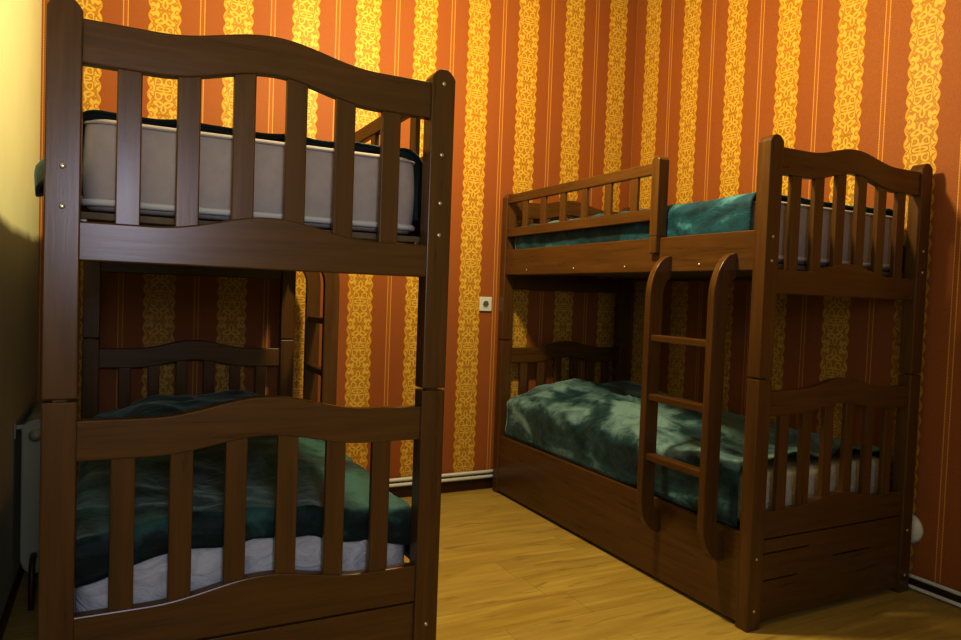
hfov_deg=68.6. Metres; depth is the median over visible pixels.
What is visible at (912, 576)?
pipe
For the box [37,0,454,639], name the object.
bunk bed
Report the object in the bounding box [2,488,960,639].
floor
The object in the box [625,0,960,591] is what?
wall
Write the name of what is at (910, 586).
pipe
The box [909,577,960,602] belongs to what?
baseboard
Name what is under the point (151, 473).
blanket
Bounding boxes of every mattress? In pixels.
[75,535,403,612]
[81,119,414,234]
[737,451,878,521]
[751,200,892,270]
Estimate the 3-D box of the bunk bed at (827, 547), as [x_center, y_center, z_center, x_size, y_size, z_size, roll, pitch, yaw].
[0.920,0.189,3.554,1.052,1.790,1.951,1,2,-27]
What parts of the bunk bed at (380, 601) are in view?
post, post, post, post, footboard, footboard, headboard, headboard, post, post, guard rail, rail, post, post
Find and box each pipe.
[389,469,492,481]
[389,474,492,487]
[908,584,960,607]
[909,573,960,595]
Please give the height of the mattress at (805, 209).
0.230 m
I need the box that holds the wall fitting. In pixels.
[911,514,923,543]
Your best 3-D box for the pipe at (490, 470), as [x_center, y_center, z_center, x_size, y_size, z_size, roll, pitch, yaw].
[-0.557,0.908,3.971,3.260,0.020,0.020,1,2,-27]
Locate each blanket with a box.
[34,110,422,220]
[75,390,410,587]
[505,378,879,526]
[515,192,892,248]
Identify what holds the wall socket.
attached to the wall at (544, 89)
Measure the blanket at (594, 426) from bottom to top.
0.361 m
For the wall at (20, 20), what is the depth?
2.52 m
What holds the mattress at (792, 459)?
on the bunk bed at (827, 547)
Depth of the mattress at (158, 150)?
1.73 m
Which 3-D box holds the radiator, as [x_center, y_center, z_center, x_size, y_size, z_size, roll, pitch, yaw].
[-1.756,0.681,2.802,0.111,0.667,0.714,1,2,-27]
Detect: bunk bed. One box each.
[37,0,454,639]
[492,134,932,631]
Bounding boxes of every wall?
[0,0,41,619]
[36,0,637,483]
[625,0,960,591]
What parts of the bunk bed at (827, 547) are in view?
post, post, headboard, headboard, guard rail, panel, post, post, rail, guard post, post, post, footboard, footboard, rail, post, post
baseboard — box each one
[0,563,24,639]
[389,478,492,497]
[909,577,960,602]
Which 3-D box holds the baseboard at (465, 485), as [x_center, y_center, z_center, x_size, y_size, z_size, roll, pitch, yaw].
[-0.558,0.983,3.992,3.324,0.066,0.012,1,2,-27]
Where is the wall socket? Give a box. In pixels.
[479,297,491,310]
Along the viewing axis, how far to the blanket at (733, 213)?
2.92 m
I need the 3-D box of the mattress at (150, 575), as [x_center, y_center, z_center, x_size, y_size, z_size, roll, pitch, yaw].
[-0.978,0.599,2.608,0.844,0.196,1.795,1,2,-27]
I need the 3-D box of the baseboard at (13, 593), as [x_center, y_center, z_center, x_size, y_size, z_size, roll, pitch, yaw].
[-1.017,1.067,1.231,0.008,0.060,4.512,1,2,-27]
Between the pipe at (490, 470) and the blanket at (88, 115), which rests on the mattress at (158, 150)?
the blanket at (88, 115)
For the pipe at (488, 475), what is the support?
attached to the wall at (544, 89)
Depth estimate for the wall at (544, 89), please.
4.06 m
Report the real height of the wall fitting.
0.132 m
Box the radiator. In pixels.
[14,400,42,610]

